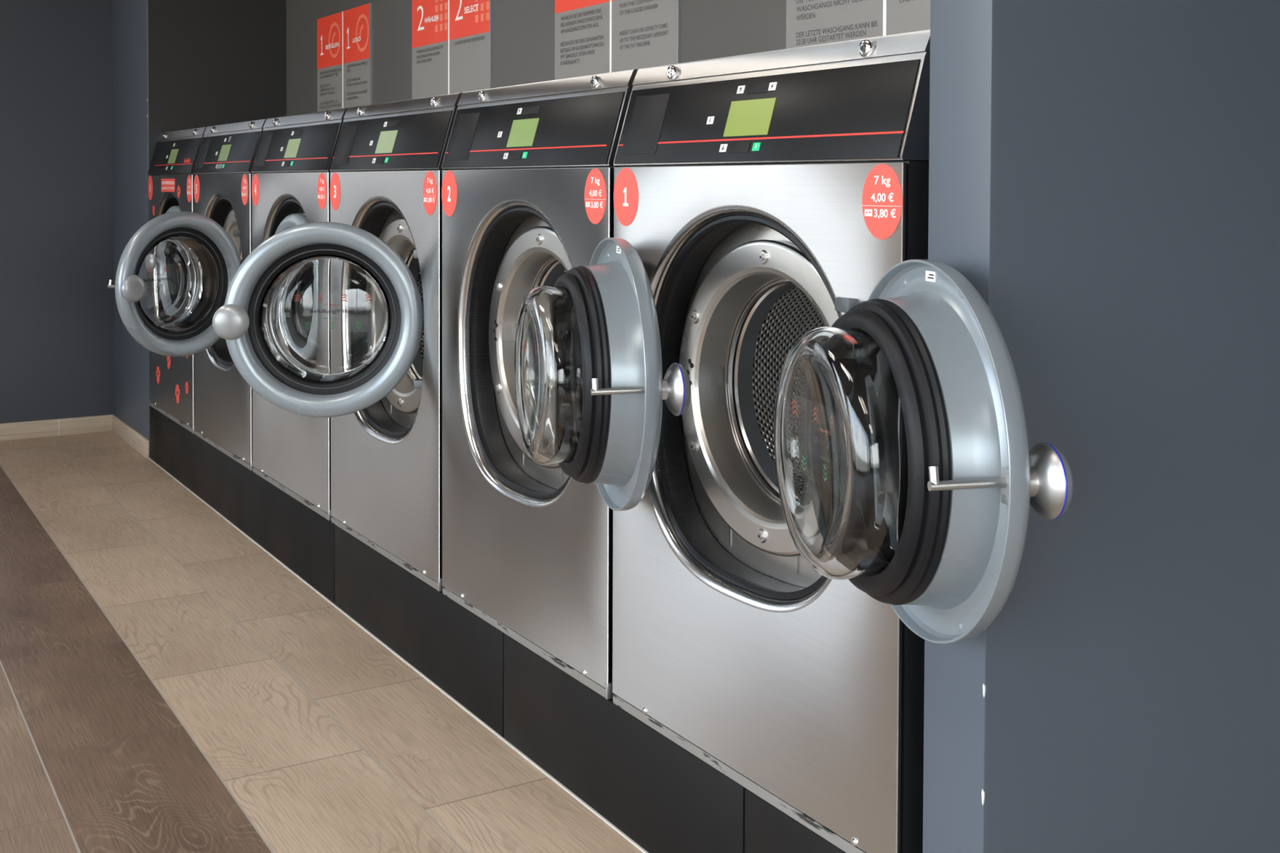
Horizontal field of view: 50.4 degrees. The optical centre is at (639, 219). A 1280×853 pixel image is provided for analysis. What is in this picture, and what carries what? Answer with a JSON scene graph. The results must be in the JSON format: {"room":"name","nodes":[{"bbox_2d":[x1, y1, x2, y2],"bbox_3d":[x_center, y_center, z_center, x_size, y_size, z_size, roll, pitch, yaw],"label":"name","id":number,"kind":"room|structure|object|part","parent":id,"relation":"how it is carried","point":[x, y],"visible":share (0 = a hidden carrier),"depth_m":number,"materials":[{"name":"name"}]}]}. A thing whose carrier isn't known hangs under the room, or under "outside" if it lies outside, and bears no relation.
{"room":"laundry","nodes":[
{"label":"laundry","id":0,"kind":"room"},
{"bbox_2d":[0,0,114,423],"bbox_3d":[-3.816,-0.554,4.897,4.678,2.950,0.150,-1,2,-32],"label":"wall","id":1,"kind":"structure","parent":0,"point":[57,334],"depth_m":5.67,"materials":[{"name":"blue paint"}]},
{"bbox_2d":[0,414,112,440],"bbox_3d":[-3.058,0.878,5.310,1.890,0.070,0.012,-1,2,-32],"label":"baseboard","id":2,"kind":"structure","parent":1,"relation":"attached to","point":[95,424],"depth_m":5.68,"materials":[{"name":"brown wood"}]},
{"bbox_2d":[111,0,150,457],"bbox_3d":[-1.792,-0.567,5.654,0.639,2.950,0.687,-1,2,-32],"label":"wall pier","id":3,"kind":"object","parent":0,"point":[130,51],"visible":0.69,"depth_m":5.50,"materials":[{"name":"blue paint"}]},
{"bbox_2d":[112,413,149,458],"bbox_3d":[-2.073,0.876,5.522,0.010,0.070,0.687,-1,2,-32],"label":"baseboard","id":4,"kind":"object","parent":3,"relation":"attached to","point":[137,441],"visible":1,"depth_m":5.47,"materials":[{"name":"brown wood"}]},
{"bbox_2d":[147,0,286,175],"bbox_3d":[-1.651,-0.558,5.335,0.534,2.950,0.004,-1,2,-32],"label":"wall","id":5,"kind":"structure","parent":0,"point":[211,62],"depth_m":5.32,"materials":[{"name":"black paint"}]},
{"bbox_2d":[0,431,643,852],"bbox_3d":[-0.320,1.089,0.850,6.740,0.100,10.885,-1,2,-32],"label":"floor","id":6,"kind":"structure","parent":0,"point":[168,684],"depth_m":2.76,"materials":[{"name":"brown wood"}]},
{"bbox_2d":[149,405,334,604],"bbox_3d":[-1.114,0.840,4.454,0.500,0.204,2.123,-1,2,-32],"label":"board","id":7,"kind":"object","parent":6,"relation":"on","point":[300,538],"visible":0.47,"depth_m":4.04,"materials":[{"name":"black"}]},
{"bbox_2d":[147,126,207,433],"bbox_3d":[-1.511,0.197,5.036,0.531,1.048,0.686,-1,2,-32],"label":"washing machine","id":8,"kind":"object","parent":7,"relation":"on","point":[171,180],"visible":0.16,"depth_m":4.89,"materials":[{"name":"silver metal"}]},
{"bbox_3d":[-1.708,-0.125,4.921,0.001,0.048,0.210,-1,2,-32],"label":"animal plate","id":9,"kind":"part","parent":8,"relation":"part of","materials":[{"name":"red plastic"}]},
{"bbox_3d":[-1.700,0.715,4.934,0.012,0.015,0.677,-1,2,-32],"label":"rail","id":10,"kind":"part","parent":8,"relation":"part of","materials":[{"name":"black metal"}]},
{"bbox_3d":[-1.696,0.272,4.925,0.017,0.868,0.685,-1,2,-32],"label":"panel","id":11,"kind":"part","parent":8,"relation":"part of","materials":[{"name":"silver metal"}]},
{"bbox_3d":[-1.664,0.161,4.930,0.070,0.423,0.423,-1,2,-34],"label":"door","id":12,"kind":"part","parent":8,"relation":"part of","materials":[{"name":"silver metal"}]},
{"bbox_3d":[-1.688,-0.228,4.915,0.037,0.121,0.673,-1,2,-32],"label":"control plate","id":13,"kind":"part","parent":8,"relation":"part of","materials":[{"name":"black plastic"}]},
{"bbox_2d":[107,118,266,471],"bbox_3d":[-1.268,0.216,4.304,0.885,1.048,0.788,-1,2,-32],"label":"washing machine","id":14,"kind":"object","parent":7,"relation":"on","point":[175,273],"visible":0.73,"depth_m":4.08,"materials":[{"name":"silver metal"}]},
{"bbox_3d":[-1.415,0.191,3.785,0.052,0.076,0.076,1,2,36],"label":"knob","id":15,"kind":"part","parent":14,"relation":"part of","materials":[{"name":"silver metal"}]},
{"bbox_2d":[137,235,218,331],"bbox_3d":[-1.395,0.186,4.002,0.122,0.280,0.280,1,2,36],"label":"glass bowl","id":16,"kind":"object","parent":14,"relation":"on","point":[180,274],"depth_m":4.06,"materials":[{"name":"clear glass"}]},
{"bbox_3d":[-1.344,0.187,3.965,0.070,0.423,0.423,1,2,36],"label":"door","id":17,"kind":"part","parent":14,"relation":"part of","materials":[{"name":"silver metal"}]},
{"bbox_3d":[-1.332,0.732,4.339,0.012,0.015,0.677,-1,2,-32],"label":"rail","id":18,"kind":"part","parent":14,"relation":"part of","materials":[{"name":"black metal"}]},
{"bbox_3d":[-1.328,0.289,4.329,0.017,0.868,0.685,-1,2,-32],"label":"panel","id":19,"kind":"part","parent":14,"relation":"part of","materials":[{"name":"silver metal"}]},
{"bbox_3d":[-1.320,-0.211,4.320,0.037,0.121,0.673,-1,2,-32],"label":"control plate","id":20,"kind":"part","parent":14,"relation":"part of","materials":[{"name":"black plastic"}]},
{"bbox_2d":[250,107,347,520],"bbox_3d":[-0.776,0.230,3.845,0.531,1.048,0.686,-1,2,-32],"label":"washing machine","id":21,"kind":"object","parent":7,"relation":"on","point":[291,451],"visible":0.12,"depth_m":3.70,"materials":[{"name":"silver metal"}]},
{"bbox_3d":[-0.965,0.748,3.744,0.012,0.015,0.677,-1,2,-32],"label":"rail","id":22,"kind":"part","parent":21,"relation":"part of","materials":[{"name":"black metal"}]},
{"bbox_3d":[-0.960,0.306,3.734,0.017,0.868,0.685,-1,2,-32],"label":"panel","id":23,"kind":"part","parent":21,"relation":"part of","materials":[{"name":"silver metal"}]},
{"bbox_3d":[-0.928,0.194,3.740,0.070,0.423,0.423,-1,2,-34],"label":"door","id":24,"kind":"part","parent":21,"relation":"part of","materials":[{"name":"silver metal"}]},
{"bbox_3d":[-0.953,-0.194,3.724,0.037,0.121,0.673,-1,2,-32],"label":"control plate","id":25,"kind":"part","parent":21,"relation":"part of","materials":[{"name":"black plastic"}]},
{"bbox_2d":[148,457,648,852],"bbox_3d":[-0.777,0.969,3.431,0.004,0.003,4.232,-1,2,-32],"label":"trim","id":26,"kind":"structure","parent":6,"relation":"on","point":[504,740],"depth_m":2.82,"materials":[{"name":"grey"}]},
{"bbox_2d":[334,524,504,737],"bbox_3d":[-0.302,0.877,3.139,0.500,0.204,0.961,-1,2,-32],"label":"board","id":27,"kind":"object","parent":6,"relation":"on","point":[460,652],"visible":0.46,"depth_m":2.93,"materials":[{"name":"black"}]},
{"bbox_2d":[212,92,462,591],"bbox_3d":[-0.558,0.249,3.157,0.884,1.048,0.686,-1,2,-32],"label":"washing machine","id":28,"kind":"object","parent":27,"relation":"on","point":[340,319],"visible":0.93,"depth_m":2.99,"materials":[{"name":"silver metal"}]},
{"bbox_3d":[-0.867,0.217,2.887,0.076,0.076,0.052,0,1,-4],"label":"knob","id":29,"kind":"part","parent":28,"relation":"part of","materials":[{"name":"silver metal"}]},
{"bbox_3d":[-0.683,0.216,2.950,0.423,0.423,0.070,0,1,-4],"label":"door","id":30,"kind":"part","parent":28,"relation":"part of","materials":[{"name":"silver metal"}]},
{"bbox_2d":[259,254,391,383],"bbox_3d":[-0.688,0.214,3.013,0.280,0.280,0.122,0,1,-4],"label":"glass bowl","id":31,"kind":"object","parent":28,"relation":"on","point":[324,318],"depth_m":3.05,"materials":[{"name":"clear glass"}]},
{"bbox_3d":[-0.597,0.765,3.148,0.012,0.015,0.677,-1,2,-32],"label":"rail","id":32,"kind":"part","parent":28,"relation":"part of","materials":[{"name":"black metal"}]},
{"bbox_3d":[-0.592,0.323,3.139,0.017,0.868,0.685,-1,2,-32],"label":"panel","id":33,"kind":"part","parent":28,"relation":"part of","materials":[{"name":"silver metal"}]},
{"bbox_3d":[-0.585,-0.177,3.129,0.037,0.121,0.673,-1,2,-32],"label":"control plate","id":34,"kind":"part","parent":28,"relation":"part of","materials":[{"name":"black plastic"}]},
{"bbox_2d":[503,633,745,852],"bbox_3d":[0.156,0.898,2.398,0.500,0.204,0.774,-1,2,-32],"label":"board","id":35,"kind":"object","parent":6,"relation":"on","point":[660,794],"visible":0.42,"depth_m":2.23,"materials":[{"name":"black"}]},
{"bbox_2d":[441,69,690,699],"bbox_3d":[-0.027,0.269,2.466,0.707,1.048,1.022,-1,2,-32],"label":"washing machine","id":36,"kind":"object","parent":35,"relation":"on","point":[554,388],"visible":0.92,"depth_m":2.41,"materials":[{"name":"silver metal"}]},
{"bbox_3d":[-0.229,0.782,2.553,0.012,0.015,0.677,-1,2,-32],"label":"rail","id":37,"kind":"part","parent":36,"relation":"part of","materials":[{"name":"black metal"}]},
{"bbox_3d":[-0.225,0.340,2.543,0.017,0.868,0.685,-1,2,-32],"label":"panel","id":38,"kind":"part","parent":36,"relation":"part of","materials":[{"name":"silver metal"}]},
{"bbox_3d":[-0.217,-0.160,2.534,0.037,0.121,0.673,-1,2,-32],"label":"control plate","id":39,"kind":"part","parent":36,"relation":"part of","materials":[{"name":"black plastic"}]},
{"bbox_2d":[514,285,582,466],"bbox_3d":[-0.113,0.240,2.107,0.122,0.280,0.280,0,2,-15],"label":"glass bowl","id":40,"kind":"object","parent":36,"relation":"on","point":[548,354],"depth_m":2.01,"materials":[{"name":"clear glass"}]},
{"bbox_3d":[-0.052,0.239,2.123,0.070,0.423,0.423,0,2,-15],"label":"door","id":41,"kind":"part","parent":36,"relation":"part of","materials":[{"name":"silver metal"}]},
{"bbox_3d":[0.044,0.244,1.955,0.052,0.076,0.076,0,2,-15],"label":"knob","id":42,"kind":"part","parent":36,"relation":"part of","materials":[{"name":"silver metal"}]},
{"bbox_2d":[612,29,1073,852],"bbox_3d":[0.335,0.286,1.869,0.717,1.048,1.017,-1,2,-32],"label":"washing machine","id":43,"kind":"object","parent":35,"relation":"on","point":[849,477],"visible":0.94,"depth_m":1.78,"materials":[{"name":"silver metal"}]},
{"bbox_3d":[0.139,0.799,1.958,0.012,0.015,0.677,-1,2,-32],"label":"rail","id":44,"kind":"part","parent":43,"relation":"part of","materials":[{"name":"silver metal"}]},
{"bbox_3d":[0.143,0.356,1.948,0.017,0.868,0.685,-1,2,-32],"label":"panel","id":45,"kind":"part","parent":43,"relation":"part of","materials":[{"name":"silver metal"}]},
{"bbox_3d":[0.151,-0.143,1.938,0.037,0.121,0.673,-1,2,-32],"label":"control plate","id":46,"kind":"part","parent":43,"relation":"part of","materials":[{"name":"black plastic"}]},
{"bbox_2d":[773,326,908,580],"bbox_3d":[0.246,0.257,1.512,0.122,0.280,0.280,0,2,-13],"label":"glass bowl","id":47,"kind":"object","parent":43,"relation":"on","point":[841,418],"depth_m":1.43,"materials":[{"name":"clear glass"}]},
{"bbox_3d":[0.307,0.256,1.527,0.070,0.423,0.423,0,2,-13],"label":"door","id":48,"kind":"part","parent":43,"relation":"part of","materials":[{"name":"silver metal"}]},
{"bbox_3d":[0.398,0.261,1.355,0.052,0.076,0.076,0,2,-13],"label":"knob","id":49,"kind":"part","parent":43,"relation":"part of","materials":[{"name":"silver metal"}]},
{"bbox_2d":[744,788,845,852],"bbox_3d":[0.455,0.912,1.914,0.500,0.204,0.356,-1,2,-32],"label":"board","id":50,"kind":"object","parent":6,"relation":"on","point":[767,828],"visible":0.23,"depth_m":1.87,"materials":[{"name":"black"}]},
{"bbox_2d":[286,0,786,115],"bbox_3d":[-0.270,-0.511,3.703,0.100,2.950,4.234,-1,2,-32],"label":"wall","id":51,"kind":"structure","parent":0,"point":[523,31],"depth_m":3.76,"materials":[{"name":"grey paint"}]},
{"bbox_2d":[316,3,371,111],"bbox_3d":[-1.068,-0.540,4.894,0.007,0.417,0.558,-1,2,-32],"label":"sign","id":52,"kind":"object","parent":51,"relation":"attached to","point":[344,37],"visible":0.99,"depth_m":4.87,"materials":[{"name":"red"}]},
{"bbox_3d":[-1.141,-0.543,5.012,0.006,0.417,0.281,-1,2,-32],"label":"german panel","id":53,"kind":"part","parent":52,"relation":"part of","materials":[{"name":"grey"}]},
{"bbox_3d":[-0.993,-0.536,4.773,0.006,0.417,0.265,-1,2,-32],"label":"english panel","id":54,"kind":"part","parent":52,"relation":"part of","materials":[{"name":"grey"}]},
{"bbox_2d":[412,0,492,98],"bbox_3d":[-0.572,-0.517,4.090,0.007,0.417,0.578,-1,2,-32],"label":"sign","id":55,"kind":"object","parent":51,"relation":"attached to","point":[452,39],"visible":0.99,"depth_m":4.08,"materials":[{"name":"grey"}]},
{"bbox_3d":[-0.649,-0.521,4.215,0.006,0.417,0.285,-1,2,-32],"label":"german panel","id":56,"kind":"part","parent":55,"relation":"part of","materials":[{"name":"grey"}]},
{"bbox_3d":[-0.496,-0.514,3.967,0.006,0.417,0.281,-1,2,-32],"label":"english panel","id":57,"kind":"part","parent":55,"relation":"part of","materials":[{"name":"grey"}]},
{"bbox_2d":[554,0,680,79],"bbox_3d":[-0.065,-0.494,3.269,0.007,0.417,0.582,-1,2,-32],"label":"sign","id":58,"kind":"object","parent":51,"relation":"attached to","point":[593,37],"visible":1,"depth_m":3.26,"materials":[{"name":"grey"}]},
{"bbox_3d":[-0.143,-0.498,3.397,0.006,0.417,0.282,-1,2,-32],"label":"german panel","id":59,"kind":"part","parent":58,"relation":"part of","materials":[{"name":"grey"}]},
{"bbox_3d":[0.011,-0.491,3.147,0.006,0.417,0.288,-1,2,-32],"label":"english panel","id":60,"kind":"part","parent":58,"relation":"part of","materials":[{"name":"grey"}]},
{"bbox_2d":[786,0,930,48],"bbox_3d":[0.444,-0.471,2.446,0.007,0.417,0.575,-1,2,-32],"label":"sign","id":61,"kind":"object","parent":51,"relation":"attached to","point":[808,22],"visible":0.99,"depth_m":2.53,"materials":[{"name":"grey"}]},
{"bbox_3d":[0.367,-0.474,2.570,0.006,0.417,0.284,-1,2,-32],"label":"german panel","id":62,"kind":"part","parent":61,"relation":"part of","materials":[{"name":"grey"}]},
{"bbox_3d":[0.520,-0.467,2.323,0.006,0.417,0.279,-1,2,-32],"label":"english panel","id":63,"kind":"part","parent":61,"relation":"part of","materials":[{"name":"grey"}]},
{"bbox_2d":[922,0,1279,852],"bbox_3d":[1.303,-0.464,2.129,2.201,2.950,0.099,-1,2,-32],"label":"wall partition","id":64,"kind":"structure","parent":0,"point":[1104,175],"depth_m":1.65,"materials":[{"name":"blue paint"}]}
]}

